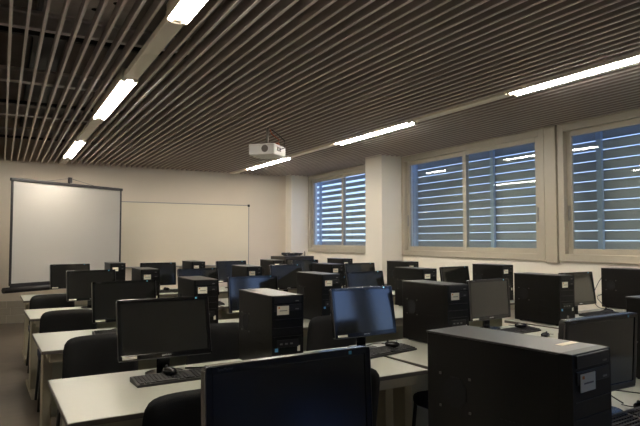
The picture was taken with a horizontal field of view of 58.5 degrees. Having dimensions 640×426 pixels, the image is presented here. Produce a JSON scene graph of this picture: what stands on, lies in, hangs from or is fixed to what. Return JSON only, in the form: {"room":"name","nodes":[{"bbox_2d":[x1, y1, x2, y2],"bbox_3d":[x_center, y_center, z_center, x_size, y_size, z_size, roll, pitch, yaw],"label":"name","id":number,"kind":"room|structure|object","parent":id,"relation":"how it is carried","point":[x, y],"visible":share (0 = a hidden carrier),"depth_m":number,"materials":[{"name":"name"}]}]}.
{"room":"computer lab","nodes":[
{"label":"computer lab","id":0,"kind":"room"},
{"bbox_2d":[0,4,215,142],"bbox_3d":[-1.630,-1.381,6.805,8.100,0.140,7.150,2,-3,-29],"label":"ceiling beams","id":1,"kind":"structure","parent":0,"point":[19,14],"depth_m":5.83,"materials":[{"name":"black metal"}]},
{"bbox_2d":[19,0,65,127],"bbox_3d":[-2.418,-1.669,5.148,0.280,0.080,10.000,2,-3,-29],"label":"cable tray","id":2,"kind":"object","parent":1,"relation":"attached to","point":[47,44],"visible":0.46,"depth_m":6.03,"materials":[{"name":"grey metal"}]},
{"bbox_2d":[42,0,135,24],"bbox_3d":[-1.805,-1.611,4.455,0.620,0.032,0.900,2,-3,-29],"label":"panel","id":3,"kind":"object","parent":1,"relation":"attached to","point":[56,5],"visible":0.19,"depth_m":4.47,"materials":[{"name":"black"}]},
{"bbox_2d":[0,0,261,127],"bbox_3d":[0.520,-2.085,3.023,8.550,0.150,18.200,2,-3,-29],"label":"ceiling slab","id":4,"kind":"structure","parent":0,"point":[17,40],"depth_m":6.74,"materials":[{"name":"concrete"}]},
{"bbox_2d":[0,117,285,315],"bbox_3d":[-3.954,0.167,10.965,8.550,3.600,0.200,2,-3,-29],"label":"wall","id":5,"kind":"structure","parent":0,"point":[265,195],"depth_m":11.23,"materials":[{"name":"paint"}]},
{"bbox_2d":[0,300,24,323],"bbox_3d":[-4.112,1.762,10.674,7.666,0.385,0.022,2,-3,-29],"label":"baseboard","id":6,"kind":"structure","parent":5,"relation":"attached to","point":[15,314],"depth_m":9.96,"materials":[{"name":"paint"}]},
{"bbox_2d":[1,177,122,293],"bbox_3d":[-4.233,0.654,9.401,0.796,2.472,2.226,-2,-3,29],"label":"projection screen","id":7,"kind":"object","parent":5,"relation":"attached to","point":[51,222],"visible":0.74,"depth_m":9.11,"materials":[{"name":"fabric"}]},
{"bbox_2d":[121,201,249,267],"bbox_3d":[-2.818,0.431,11.430,3.030,1.295,0.070,2,-3,-29],"label":"whiteboard","id":8,"kind":"object","parent":5,"relation":"attached to","point":[151,232],"visible":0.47,"depth_m":11.48,"materials":[{"name":"beige ceramic"}]},
{"bbox_2d":[285,175,307,255],"bbox_3d":[-0.509,0.244,12.606,0.430,3.600,0.280,2,-3,-29],"label":"column","id":9,"kind":"structure","parent":5,"relation":"attached to","point":[296,232],"depth_m":12.49,"materials":[{"name":"paint"}]},
{"bbox_2d":[0,322,403,425],"bbox_3d":[0.498,1.635,2.836,8.500,0.100,18.600,2,-3,-29],"label":"floor","id":10,"kind":"structure","parent":0,"point":[17,408],"depth_m":5.73,"materials":[{"name":"tile"}]},
{"bbox_2d":[26,294,74,372],"bbox_3d":[-3.051,1.324,6.455,0.453,0.847,0.519,2,-3,-29],"label":"office chair","id":11,"kind":"object","parent":10,"relation":"on","point":[44,301],"visible":0.26,"depth_m":6.27,"materials":[{"name":"fabric"}]},
{"bbox_2d":[34,309,96,411],"bbox_3d":[-2.255,1.258,5.057,0.453,0.847,0.519,2,-3,-29],"label":"office chair","id":12,"kind":"object","parent":10,"relation":"on","point":[71,319],"visible":0.31,"depth_m":4.88,"materials":[{"name":"fabric"}]},
{"bbox_2d":[56,333,137,425],"bbox_3d":[-1.487,1.198,3.781,0.453,0.847,0.519,2,-3,-29],"label":"office chair","id":13,"kind":"object","parent":10,"relation":"on","point":[88,355],"visible":0.32,"depth_m":3.58,"materials":[{"name":"fabric"}]},
{"bbox_2d":[20,289,177,362],"bbox_3d":[-2.873,1.433,7.453,1.824,0.740,0.794,2,-3,-30],"label":"computer desk","id":14,"kind":"object","parent":10,"relation":"on","point":[25,298],"visible":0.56,"depth_m":6.94,"materials":[{"name":"laminate"}]},
{"bbox_2d":[50,264,89,293],"bbox_3d":[-3.254,0.864,7.440,0.492,0.396,0.150,2,-3,-37],"label":"computer monitor","id":15,"kind":"object","parent":14,"relation":"on","point":[57,271],"visible":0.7,"depth_m":7.36,"materials":[{"name":"black plastic"}]},
{"bbox_2d":[104,262,125,280],"bbox_3d":[-2.674,0.853,7.428,0.186,0.416,0.490,2,-3,-29],"label":"computer tower","id":16,"kind":"object","parent":14,"relation":"on","point":[120,267],"visible":0.43,"depth_m":7.24,"materials":[{"name":"metal"}]},
{"bbox_2d":[140,262,175,284],"bbox_3d":[-2.250,0.888,7.939,0.492,0.394,0.150,2,-3,-29],"label":"computer monitor","id":17,"kind":"object","parent":14,"relation":"on","point":[167,269],"visible":0.62,"depth_m":7.98,"materials":[{"name":"black plastic"}]},
{"bbox_2d":[159,289,177,292],"bbox_3d":[-2.119,1.062,7.775,0.440,0.030,0.150,2,-3,-34],"label":"keyboard","id":18,"kind":"object","parent":14,"relation":"on","point":[170,290],"visible":0.65,"depth_m":7.76,"materials":[{"name":"grey plastic"}]},
{"bbox_2d":[24,306,221,399],"bbox_3d":[-2.031,1.361,5.927,1.824,0.740,0.794,2,-3,-31],"label":"computer desk","id":19,"kind":"object","parent":10,"relation":"on","point":[34,315],"visible":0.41,"depth_m":5.39,"materials":[{"name":"laminate"}]},
{"bbox_2d":[66,269,115,308],"bbox_3d":[-2.401,0.797,5.999,0.492,0.393,0.150,2,-3,-34],"label":"computer monitor","id":20,"kind":"object","parent":19,"relation":"on","point":[78,282],"visible":0.67,"depth_m":5.95,"materials":[{"name":"black plastic"}]},
{"bbox_2d":[132,267,159,297],"bbox_3d":[-1.814,0.782,5.917,0.186,0.416,0.490,2,-3,-29],"label":"computer tower","id":21,"kind":"object","parent":19,"relation":"on","point":[138,273],"visible":0.41,"depth_m":5.74,"materials":[{"name":"metal"}]},
{"bbox_2d":[177,268,218,294],"bbox_3d":[-1.362,0.817,6.405,0.492,0.392,0.150,2,-3,-39],"label":"computer monitor","id":22,"kind":"object","parent":19,"relation":"on","point":[205,272],"visible":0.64,"depth_m":6.43,"materials":[{"name":"black plastic"}]},
{"bbox_2d":[32,318,238,425],"bbox_3d":[-1.192,1.290,4.429,1.824,0.740,0.794,2,-3,-31],"label":"computer desk","id":23,"kind":"object","parent":10,"relation":"on","point":[50,345],"visible":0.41,"depth_m":4.00,"materials":[{"name":"laminate"}]},
{"bbox_2d":[92,329,115,334],"bbox_3d":[-1.488,0.901,4.342,0.440,0.030,0.150,2,-3,-29],"label":"keyboard","id":24,"kind":"object","parent":23,"relation":"on","point":[110,330],"visible":0.34,"depth_m":4.27,"materials":[{"name":"grey plastic"}]},
{"bbox_2d":[91,280,155,329],"bbox_3d":[-1.541,0.729,4.505,0.492,0.388,0.150,2,-3,-32],"label":"computer monitor","id":25,"kind":"object","parent":23,"relation":"on","point":[104,294],"visible":0.6,"depth_m":4.45,"materials":[{"name":"black plastic"}]},
{"bbox_2d":[178,276,218,323],"bbox_3d":[-0.951,0.711,4.417,0.186,0.416,0.490,1,-3,-28],"label":"computer tower","id":26,"kind":"object","parent":23,"relation":"on","point":[187,285],"visible":0.5,"depth_m":4.24,"materials":[{"name":"metal"}]},
{"bbox_2d":[227,275,277,313],"bbox_3d":[-0.590,0.756,5.084,0.492,0.390,0.150,2,-3,-35],"label":"computer monitor","id":27,"kind":"object","parent":23,"relation":"on","point":[234,284],"visible":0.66,"depth_m":5.03,"materials":[{"name":"black plastic"}]},
{"bbox_2d":[142,389,200,425],"bbox_3d":[-0.591,1.135,2.450,0.453,0.847,0.519,2,-3,-29],"label":"office chair","id":28,"kind":"object","parent":10,"relation":"on","point":[183,408],"visible":0.44,"depth_m":2.22,"materials":[{"name":"black fabric"}]},
{"bbox_2d":[186,322,238,364],"bbox_3d":[-0.841,1.220,4.254,0.453,0.847,0.519,2,-3,-29],"label":"office chair","id":29,"kind":"object","parent":10,"relation":"on","point":[224,336],"visible":0.25,"depth_m":4.10,"materials":[{"name":"fabric"}]},
{"bbox_2d":[218,298,238,319],"bbox_3d":[-0.463,1.407,6.907,1.824,0.740,0.794,2,-3,-32],"label":"computer desk","id":30,"kind":"object","parent":10,"relation":"on","point":[223,313],"visible":0.09,"depth_m":6.76,"materials":[{"name":"laminate"}]},
{"bbox_2d":[232,265,261,276],"bbox_3d":[-0.844,0.811,6.548,0.186,0.416,0.490,2,-3,-29],"label":"computer tower","id":31,"kind":"object","parent":30,"relation":"on","point":[237,270],"visible":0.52,"depth_m":6.38,"materials":[{"name":"metal"}]},
{"bbox_2d":[269,264,302,291],"bbox_3d":[-0.419,0.853,7.237,0.492,0.398,0.150,2,-3,-38],"label":"computer monitor","id":32,"kind":"object","parent":30,"relation":"on","point":[286,274],"visible":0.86,"depth_m":7.22,"materials":[{"name":"black plastic"}]},
{"bbox_2d":[312,263,343,287],"bbox_3d":[0.097,0.839,7.139,0.186,0.416,0.490,2,-3,-29],"label":"computer tower","id":33,"kind":"object","parent":30,"relation":"on","point":[336,268],"visible":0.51,"depth_m":6.97,"materials":[{"name":"metal"}]},
{"bbox_2d":[174,286,296,298],"bbox_3d":[-1.266,1.476,8.362,1.824,0.740,0.794,2,-3,-29],"label":"computer desk","id":34,"kind":"object","parent":10,"relation":"on","point":[223,292],"visible":0.09,"depth_m":8.19,"materials":[{"name":"laminate"}]},
{"bbox_2d":[182,260,204,268],"bbox_3d":[-1.766,0.878,7.956,0.186,0.416,0.490,2,-3,-29],"label":"computer tower","id":35,"kind":"object","parent":34,"relation":"on","point":[189,264],"visible":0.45,"depth_m":7.79,"materials":[{"name":"metal"}]},
{"bbox_2d":[215,260,245,287],"bbox_3d":[-1.316,0.912,8.504,0.492,0.399,0.150,2,-3,-35],"label":"computer monitor","id":36,"kind":"object","parent":34,"relation":"on","point":[224,267],"visible":0.59,"depth_m":8.44,"materials":[{"name":"black plastic"}]},
{"bbox_2d":[260,259,284,274],"bbox_3d":[-0.716,0.904,8.516,0.186,0.416,0.490,2,-3,-29],"label":"computer tower","id":37,"kind":"object","parent":34,"relation":"on","point":[264,263],"visible":0.44,"depth_m":8.45,"materials":[{"name":"metal"}]},
{"bbox_2d":[48,346,427,425],"bbox_3d":[-0.392,1.222,2.996,1.824,0.740,0.794,2,-3,-30],"label":"computer desk","id":38,"kind":"object","parent":10,"relation":"on","point":[110,399],"visible":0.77,"depth_m":2.73,"materials":[{"name":"laminate"}]},
{"bbox_2d":[116,296,211,374],"bbox_3d":[-0.830,0.655,3.051,0.492,0.398,0.150,2,-3,-29],"label":"computer monitor","id":39,"kind":"object","parent":38,"relation":"on","point":[161,329],"visible":0.98,"depth_m":3.04,"materials":[{"name":"black plastic"}]},
{"bbox_2d":[130,368,201,387],"bbox_3d":[-0.728,0.833,2.918,0.440,0.030,0.150,2,-3,-32],"label":"keyboard","id":40,"kind":"object","parent":38,"relation":"on","point":[141,381],"visible":0.71,"depth_m":2.85,"materials":[{"name":"grey plastic"}]},
{"bbox_2d":[162,365,176,374],"bbox_3d":[-0.782,0.802,2.932,0.137,0.042,0.060,-2,-4,41],"label":"computer mouse","id":41,"kind":"object","parent":40,"relation":"on","point":[167,369],"visible":1,"depth_m":2.90,"materials":[{"name":"black plastic"}]},
{"bbox_2d":[239,288,302,359],"bbox_3d":[-0.287,0.654,3.222,0.186,0.416,0.490,2,-3,-29],"label":"computer tower","id":42,"kind":"object","parent":38,"relation":"on","point":[270,320],"visible":0.91,"depth_m":3.05,"materials":[{"name":"metal"}]},
{"bbox_2d":[243,313,247,329],"bbox_3d":[-0.430,0.626,3.294,0.004,0.092,0.083,2,-3,-29],"label":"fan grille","id":43,"kind":"object","parent":42,"relation":"attached to","point":[245,315],"depth_m":3.29,"materials":[{"name":"black"}]},
{"bbox_2d":[271,252,313,263],"bbox_3d":[-0.509,1.343,10.655,0.640,1.220,0.535,2,-3,-37],"label":"cabinet","id":44,"kind":"object","parent":10,"relation":"on","point":[288,259],"depth_m":10.49,"materials":[{"name":"grey"}]},
{"bbox_2d":[306,315,355,350],"bbox_3d":[-0.018,1.240,4.689,0.453,0.847,0.519,2,-3,-29],"label":"office chair","id":45,"kind":"object","parent":10,"relation":"on","point":[319,335],"visible":0.27,"depth_m":4.47,"materials":[{"name":"fabric"}]},
{"bbox_2d":[303,305,402,351],"bbox_3d":[0.366,1.338,5.438,1.824,0.740,0.794,2,-3,-34],"label":"computer desk","id":46,"kind":"object","parent":10,"relation":"on","point":[398,310],"visible":0.09,"depth_m":5.91,"materials":[{"name":"laminate"}]},
{"bbox_2d":[297,271,340,319],"bbox_3d":[-0.019,0.743,5.098,0.186,0.416,0.490,2,-3,-29],"label":"computer tower","id":47,"kind":"object","parent":46,"relation":"on","point":[314,286],"visible":0.77,"depth_m":4.95,"materials":[{"name":"metal"}]},
{"bbox_2d":[344,271,384,287],"bbox_3d":[0.465,0.786,5.766,0.492,0.393,0.150,2,-3,-37],"label":"computer monitor","id":48,"kind":"object","parent":46,"relation":"on","point":[360,278],"visible":0.58,"depth_m":5.76,"materials":[{"name":"black plastic"}]},
{"bbox_2d":[395,267,436,305],"bbox_3d":[1.005,0.787,6.031,0.186,0.416,0.490,1,-3,-28],"label":"computer tower","id":49,"kind":"object","parent":46,"relation":"on","point":[401,273],"visible":0.47,"depth_m":6.02,"materials":[{"name":"metal"}]},
{"bbox_2d":[398,280,402,287],"bbox_3d":[0.864,0.758,6.105,0.004,0.092,0.083,1,-3,-28],"label":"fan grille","id":50,"kind":"object","parent":49,"relation":"attached to","point":[400,282],"depth_m":6.11,"materials":[{"name":"black"}]},
{"bbox_2d":[371,368,379,425],"bbox_3d":[-0.040,1.151,2.790,0.453,0.847,0.519,2,-3,-31],"label":"office chair","id":51,"kind":"object","parent":10,"relation":"on","point":[375,379],"visible":0.14,"depth_m":2.70,"materials":[{"name":"fabric"}]},
{"bbox_2d":[392,290,394,304],"bbox_3d":[1.111,1.456,7.954,1.824,0.740,0.794,2,-3,-32],"label":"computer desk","id":52,"kind":"object","parent":10,"relation":"on","point":[393,291],"visible":0.02,"depth_m":7.58,"materials":[{"name":"laminate"}]},
{"bbox_2d":[344,263,374,285],"bbox_3d":[0.550,0.880,7.787,0.492,0.396,0.150,2,-3,-31],"label":"computer monitor","id":53,"kind":"object","parent":52,"relation":"on","point":[348,267],"visible":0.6,"depth_m":7.78,"materials":[{"name":"black plastic"}]},
{"bbox_2d":[387,260,418,290],"bbox_3d":[1.141,0.876,7.914,0.186,0.416,0.490,2,-3,-29],"label":"computer tower","id":54,"kind":"object","parent":52,"relation":"on","point":[391,265],"visible":0.4,"depth_m":7.94,"materials":[{"name":"metal"}]},
{"bbox_2d":[412,390,427,425],"bbox_3d":[0.877,1.185,3.512,0.453,0.847,0.519,2,-3,-29],"label":"office chair","id":55,"kind":"object","parent":10,"relation":"on","point":[420,398],"visible":0.06,"depth_m":3.58,"materials":[{"name":"fabric"}]},
{"bbox_2d":[349,325,558,425],"bbox_3d":[1.169,1.270,3.995,1.824,0.740,0.794,2,-3,-34],"label":"computer desk","id":56,"kind":"object","parent":10,"relation":"on","point":[403,403],"visible":0.1,"depth_m":3.51,"materials":[{"name":"laminate"}]},
{"bbox_2d":[329,285,396,347],"bbox_3d":[0.284,0.684,3.715,0.492,0.403,0.150,2,-3,-32],"label":"computer monitor","id":57,"kind":"object","parent":56,"relation":"on","point":[358,312],"visible":0.98,"depth_m":3.70,"materials":[{"name":"black plastic"}]},
{"bbox_2d":[369,343,416,358],"bbox_3d":[0.412,0.866,3.603,0.440,0.030,0.150,2,-4,-41],"label":"keyboard","id":58,"kind":"object","parent":56,"relation":"on","point":[381,351],"visible":0.82,"depth_m":3.58,"materials":[{"name":"grey plastic"}]},
{"bbox_2d":[380,340,399,346],"bbox_3d":[0.443,0.833,3.650,0.137,0.042,0.060,-1,-3,21],"label":"computer mouse","id":59,"kind":"object","parent":58,"relation":"on","point":[388,343],"visible":1,"depth_m":3.62,"materials":[{"name":"black plastic"}]},
{"bbox_2d":[403,280,468,342],"bbox_3d":[0.793,0.689,3.960,0.186,0.416,0.490,2,-3,-29],"label":"computer tower","id":60,"kind":"object","parent":56,"relation":"on","point":[427,304],"visible":0.86,"depth_m":3.86,"materials":[{"name":"metal"}]},
{"bbox_2d":[408,300,415,312],"bbox_3d":[0.650,0.661,4.032,0.004,0.092,0.083,2,-3,-29],"label":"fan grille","id":61,"kind":"object","parent":60,"relation":"attached to","point":[411,303],"depth_m":4.03,"materials":[{"name":"black"}]},
{"bbox_2d":[466,278,510,329],"bbox_3d":[1.347,0.727,4.547,0.493,0.396,0.150,2,-3,-39],"label":"computer monitor","id":62,"kind":"object","parent":56,"relation":"on","point":[489,299],"visible":0.97,"depth_m":4.54,"materials":[{"name":"black plastic"}]},
{"bbox_2d":[496,325,540,333],"bbox_3d":[1.505,0.903,4.394,0.440,0.030,0.150,2,-3,-35],"label":"keyboard","id":63,"kind":"object","parent":56,"relation":"on","point":[528,329],"visible":0.75,"depth_m":4.39,"materials":[{"name":"grey plastic"}]},
{"bbox_2d":[510,322,526,327],"bbox_3d":[1.551,0.874,4.463,0.137,0.042,0.060,0,-3,-9],"label":"computer mouse","id":64,"kind":"object","parent":63,"relation":"on","point":[520,325],"visible":1,"depth_m":4.45,"materials":[{"name":"black plastic"}]},
{"bbox_2d":[404,300,514,338],"bbox_3d":[1.833,1.397,6.687,1.824,0.740,0.794,2,-3,-34],"label":"computer desk","id":65,"kind":"object","parent":10,"relation":"on","point":[494,322],"visible":0.02,"depth_m":7.18,"materials":[{"name":"laminate"}]},
{"bbox_2d":[439,266,469,283],"bbox_3d":[1.615,0.835,6.801,0.492,0.394,0.150,2,-3,-37],"label":"computer monitor","id":66,"kind":"object","parent":65,"relation":"on","point":[455,274],"visible":0.56,"depth_m":6.80,"materials":[{"name":"black plastic"}]},
{"bbox_2d":[472,263,513,299],"bbox_3d":[2.082,0.828,6.894,0.186,0.416,0.490,2,-3,-29],"label":"computer tower","id":67,"kind":"object","parent":65,"relation":"on","point":[481,271],"visible":0.52,"depth_m":6.76,"materials":[{"name":"metal"}]},
{"bbox_2d":[504,307,625,328],"bbox_3d":[2.613,1.328,5.235,1.824,0.740,0.794,2,-3,-34],"label":"computer desk","id":68,"kind":"object","parent":10,"relation":"on","point":[512,321],"visible":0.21,"depth_m":5.02,"materials":[{"name":"laminate"}]},
{"bbox_2d":[514,272,574,325],"bbox_3d":[1.931,0.735,4.936,0.186,0.416,0.490,2,-3,-29],"label":"computer tower","id":69,"kind":"object","parent":68,"relation":"on","point":[546,298],"visible":0.97,"depth_m":4.82,"materials":[{"name":"metal"}]},
{"bbox_2d":[520,288,527,298],"bbox_3d":[1.788,0.707,5.008,0.004,0.092,0.083,2,-3,-29],"label":"fan grille","id":70,"kind":"object","parent":69,"relation":"attached to","point":[523,291],"depth_m":5.00,"materials":[{"name":"black"}]},
{"bbox_2d":[558,271,596,314],"bbox_3d":[2.496,0.772,5.527,0.492,0.398,0.150,2,-3,-31],"label":"computer monitor","id":71,"kind":"object","parent":68,"relation":"on","point":[584,289],"visible":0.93,"depth_m":5.56,"materials":[{"name":"black plastic"}]},
{"bbox_2d":[579,310,618,316],"bbox_3d":[2.643,0.950,5.392,0.440,0.030,0.150,2,-3,-33],"label":"keyboard","id":72,"kind":"object","parent":68,"relation":"on","point":[603,312],"visible":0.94,"depth_m":5.36,"materials":[{"name":"grey plastic"}]},
{"bbox_2d":[601,267,639,308],"bbox_3d":[3.166,0.779,5.862,0.186,0.416,0.490,2,-3,-29],"label":"computer tower","id":73,"kind":"object","parent":68,"relation":"on","point":[616,283],"visible":0.88,"depth_m":5.86,"materials":[{"name":"metal"}]},
{"bbox_2d":[607,281,614,289],"bbox_3d":[3.023,0.750,5.934,0.004,0.092,0.083,2,-3,-29],"label":"fan grille","id":74,"kind":"object","parent":73,"relation":"attached to","point":[610,284],"depth_m":5.93,"materials":[{"name":"black"}]},
{"bbox_2d":[611,377,639,410],"bbox_3d":[1.921,1.208,2.689,1.824,0.740,0.794,2,-3,-34],"label":"computer desk","id":75,"kind":"object","parent":10,"relation":"on","point":[627,398],"visible":0.02,"depth_m":2.58,"materials":[{"name":"laminate"}]},
{"bbox_2d":[558,312,637,413],"bbox_3d":[1.152,0.623,2.352,0.492,0.397,0.150,2,-3,-31],"label":"computer monitor","id":76,"kind":"object","parent":75,"relation":"on","point":[617,331],"visible":0.63,"depth_m":2.39,"materials":[{"name":"black plastic"}]},
{"bbox_2d":[611,390,639,403],"bbox_3d":[1.424,0.814,2.566,0.425,0.037,0.166,2,-3,-29],"label":"cable","id":77,"kind":"object","parent":75,"relation":"on","point":[616,390],"visible":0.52,"depth_m":2.62,"materials":[{"name":"plastic"}]},
{"bbox_2d":[612,406,639,425],"bbox_3d":[1.182,0.799,2.179,0.440,0.030,0.150,2,-3,-33],"label":"keyboard","id":78,"kind":"object","parent":75,"relation":"on","point":[630,417],"visible":0.73,"depth_m":2.19,"materials":[{"name":"grey plastic"}]},
{"bbox_2d":[621,400,639,407],"bbox_3d":[1.347,0.807,2.397,0.137,0.042,0.060,0,-3,1],"label":"computer mouse","id":79,"kind":"object","parent":75,"relation":"on","point":[637,403],"visible":0.72,"depth_m":2.39,"materials":[{"name":"black plastic"}]},
{"bbox_2d":[625,295,639,378],"bbox_3d":[1.793,0.635,2.804,0.186,0.416,0.490,2,-3,-31],"label":"computer tower","id":80,"kind":"object","parent":75,"relation":"on","point":[632,302],"visible":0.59,"depth_m":2.92,"materials":[{"name":"metal"}]},
{"bbox_3d":[0.342,1.518,9.256,1.824,0.740,0.794,2,-3,-29],"label":"computer desk","id":81,"kind":"object","parent":10,"relation":"on","visible":0},
{"bbox_2d":[292,260,317,271],"bbox_3d":[-0.223,0.936,8.981,0.492,0.396,0.150,2,-3,-37],"label":"computer monitor","id":82,"kind":"object","parent":81,"relation":"on","point":[306,264],"visible":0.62,"depth_m":8.98,"materials":[{"name":"black plastic"}]},
{"bbox_2d":[327,258,352,284],"bbox_3d":[0.314,0.932,9.112,0.186,0.416,0.490,2,-3,-29],"label":"computer tower","id":83,"kind":"object","parent":81,"relation":"on","point":[329,260],"visible":0.33,"depth_m":8.96,"materials":[{"name":"metal"}]},
{"bbox_3d":[0.444,1.152,1.494,1.824,0.740,0.794,2,-3,-29],"label":"computer desk","id":84,"kind":"object","parent":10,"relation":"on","visible":0},
{"bbox_2d":[201,346,372,425],"bbox_3d":[-0.068,0.575,1.471,0.493,0.410,0.150,2,-3,-37],"label":"computer monitor","id":85,"kind":"object","parent":84,"relation":"on","point":[331,387],"visible":1,"depth_m":1.47,"materials":[{"name":"black plastic"}]},
{"bbox_2d":[426,325,611,425],"bbox_3d":[0.574,0.582,1.706,0.195,0.418,0.510,2,-3,-37],"label":"computer tower","id":86,"kind":"object","parent":84,"relation":"on","point":[478,376],"depth_m":1.61,"materials":[{"name":"metal"}]},
{"bbox_2d":[444,376,465,408],"bbox_3d":[0.416,0.553,1.760,0.004,0.092,0.087,2,-3,-37],"label":"fan grille","id":87,"kind":"object","parent":86,"relation":"attached to","point":[454,386],"depth_m":1.76,"materials":[{"name":"black"}]},
{"bbox_2d":[0,0,639,176],"bbox_3d":[0.498,-1.321,2.975,8.100,0.120,18.200,2,-3,-29],"label":"ceiling","id":88,"kind":"structure","parent":0,"point":[315,73],"depth_m":5.02,"materials":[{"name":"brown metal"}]},
{"bbox_2d":[59,157,69,163],"bbox_3d":[-4.497,-0.940,10.067,0.116,0.050,0.890,2,-3,-29],"label":"track","id":89,"kind":"object","parent":88,"relation":"attached to","point":[62,160],"visible":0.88,"depth_m":10.01,"materials":[{"name":"beige"}]},
{"bbox_2d":[63,134,85,158],"bbox_3d":[-3.811,-1.014,8.837,0.142,0.118,1.850,2,-3,-29],"label":"ceiling light","id":90,"kind":"object","parent":88,"relation":"attached to","point":[75,145],"visible":0.83,"depth_m":8.71,"materials":[{"name":"beige"}]},
{"bbox_2d":[77,115,102,140],"bbox_3d":[-2.943,-1.071,7.279,0.116,0.050,1.640,2,-3,-29],"label":"track","id":91,"kind":"object","parent":88,"relation":"attached to","point":[92,124],"visible":0.84,"depth_m":7.18,"materials":[{"name":"beige"}]},
{"bbox_2d":[93,68,137,119],"bbox_3d":[-2.087,-1.160,5.743,0.142,0.118,1.800,2,-3,-29],"label":"ceiling light","id":92,"kind":"object","parent":88,"relation":"attached to","point":[120,86],"visible":0.85,"depth_m":5.55,"materials":[{"name":"beige"}]},
{"bbox_2d":[124,15,182,78],"bbox_3d":[-1.280,-1.212,4.294,0.116,0.050,1.440,2,-3,-29],"label":"track","id":93,"kind":"object","parent":88,"relation":"attached to","point":[165,31],"visible":0.86,"depth_m":4.13,"materials":[{"name":"beige metal"}]},
{"bbox_2d":[166,0,207,24],"bbox_3d":[-0.470,-1.297,2.841,0.142,0.118,1.810,2,-3,-29],"label":"ceiling light","id":94,"kind":"object","parent":88,"relation":"attached to","point":[184,11],"visible":1,"depth_m":3.49,"materials":[{"name":"beige"}]},
{"bbox_2d":[230,168,249,173],"bbox_3d":[-1.631,-0.865,11.661,0.116,0.050,0.890,2,-3,-29],"label":"track","id":95,"kind":"object","parent":88,"relation":"attached to","point":[244,169],"visible":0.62,"depth_m":11.60,"materials":[{"name":"beige"}]},
{"bbox_2d":[249,127,284,158],"bbox_3d":[-0.652,-0.907,7.248,0.416,0.385,0.383,-1,-3,19],"label":"projector","id":96,"kind":"object","parent":88,"relation":"hanging from","point":[267,150],"visible":0.99,"depth_m":7.11,"materials":[{"name":"white"}]},
{"bbox_2d":[261,145,267,151],"bbox_3d":[-0.683,-0.799,7.053,0.090,0.090,0.003,-1,-3,19],"label":"lens","id":97,"kind":"object","parent":96,"relation":"attached to","point":[264,148],"depth_m":7.05,"materials":[{"name":"glass"}]},
{"bbox_2d":[246,156,292,169],"bbox_3d":[-0.960,-0.938,10.457,0.142,0.118,1.790,2,-3,-29],"label":"ceiling light","id":98,"kind":"object","parent":88,"relation":"attached to","point":[278,160],"visible":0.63,"depth_m":10.35,"materials":[{"name":"beige"}]},
{"bbox_2d":[287,142,338,157],"bbox_3d":[-0.135,-0.991,8.977,0.116,0.050,1.520,2,-3,-29],"label":"track","id":99,"kind":"object","parent":88,"relation":"attached to","point":[329,145],"visible":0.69,"depth_m":8.87,"materials":[{"name":"beige"}]},
{"bbox_2d":[333,119,417,145],"bbox_3d":[0.677,-1.076,7.520,0.142,0.118,1.740,2,-3,-29],"label":"ceiling light","id":100,"kind":"object","parent":88,"relation":"attached to","point":[403,124],"visible":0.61,"depth_m":7.37,"materials":[{"name":"beige"}]},
{"bbox_2d":[411,91,512,121],"bbox_3d":[1.465,-1.127,6.105,0.116,0.050,1.420,2,-3,-29],"label":"track","id":101,"kind":"object","parent":88,"relation":"attached to","point":[502,95],"visible":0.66,"depth_m":5.99,"materials":[{"name":"beige"}]},
{"bbox_2d":[506,52,639,96],"bbox_3d":[2.272,-1.211,4.657,0.142,0.118,1.820,2,-3,-29],"label":"ceiling light","id":102,"kind":"object","parent":88,"relation":"attached to","point":[632,58],"visible":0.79,"depth_m":4.80,"materials":[{"name":"beige plastic"}]},
{"bbox_2d":[308,108,639,325],"bbox_3d":[4.124,-0.117,4.939,0.200,3.600,18.200,2,-3,-29],"label":"wall","id":103,"kind":"structure","parent":0,"point":[534,266],"depth_m":7.60,"materials":[{"name":"paint"}]},
{"bbox_2d":[308,165,365,253],"bbox_3d":[0.469,-0.032,11.370,0.135,1.645,2.790,2,-3,-29],"label":"window","id":104,"kind":"structure","parent":103,"relation":"in","point":[341,174],"depth_m":11.58,"materials":[{"name":"metal"}]},
{"bbox_2d":[317,174,365,245],"bbox_3d":[0.429,-0.023,12.030,0.236,2.050,3.400,2,-3,-29],"label":"louvres","id":105,"kind":"object","parent":103,"relation":"attached to","point":[320,189],"visible":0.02,"depth_m":12.27,"materials":[{"name":"grey"}]},
{"bbox_2d":[365,154,402,282],"bbox_3d":[1.089,0.109,9.739,0.430,3.600,0.490,2,-3,-29],"label":"column","id":106,"kind":"structure","parent":103,"relation":"attached to","point":[383,212],"depth_m":9.55,"materials":[{"name":"paint"}]},
{"bbox_2d":[401,129,545,260],"bbox_3d":[2.134,-0.173,8.381,0.135,1.645,2.900,2,-3,-29],"label":"window","id":107,"kind":"structure","parent":103,"relation":"in","point":[535,136],"depth_m":8.26,"materials":[{"name":"metal"}]},
{"bbox_2d":[412,143,536,247],"bbox_3d":[2.195,-0.173,8.851,0.228,2.050,3.080,2,-3,-29],"label":"louvres","id":108,"kind":"object","parent":103,"relation":"attached to","point":[519,231],"visible":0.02,"depth_m":8.63,"materials":[{"name":"grey"}]},
{"bbox_2d":[543,125,559,262],"bbox_3d":[2.838,-0.231,7.000,0.050,1.680,0.170,2,-3,-29],"label":"trim","id":109,"kind":"structure","parent":103,"relation":"attached to","point":[549,132],"depth_m":6.97,"materials":[{"name":"paint"}]},
{"bbox_2d":[557,109,639,263],"bbox_3d":[3.642,-0.300,5.676,0.135,1.645,2.900,2,-3,-29],"label":"window","id":110,"kind":"structure","parent":103,"relation":"in","point":[565,132],"depth_m":6.79,"materials":[{"name":"metal"}]},
{"bbox_2d":[573,124,639,249],"bbox_3d":[3.703,-0.301,6.145,0.228,2.050,3.080,2,-3,-29],"label":"louvres","id":111,"kind":"object","parent":103,"relation":"attached to","point":[582,229],"visible":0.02,"depth_m":6.82,"materials":[{"name":"grey"}]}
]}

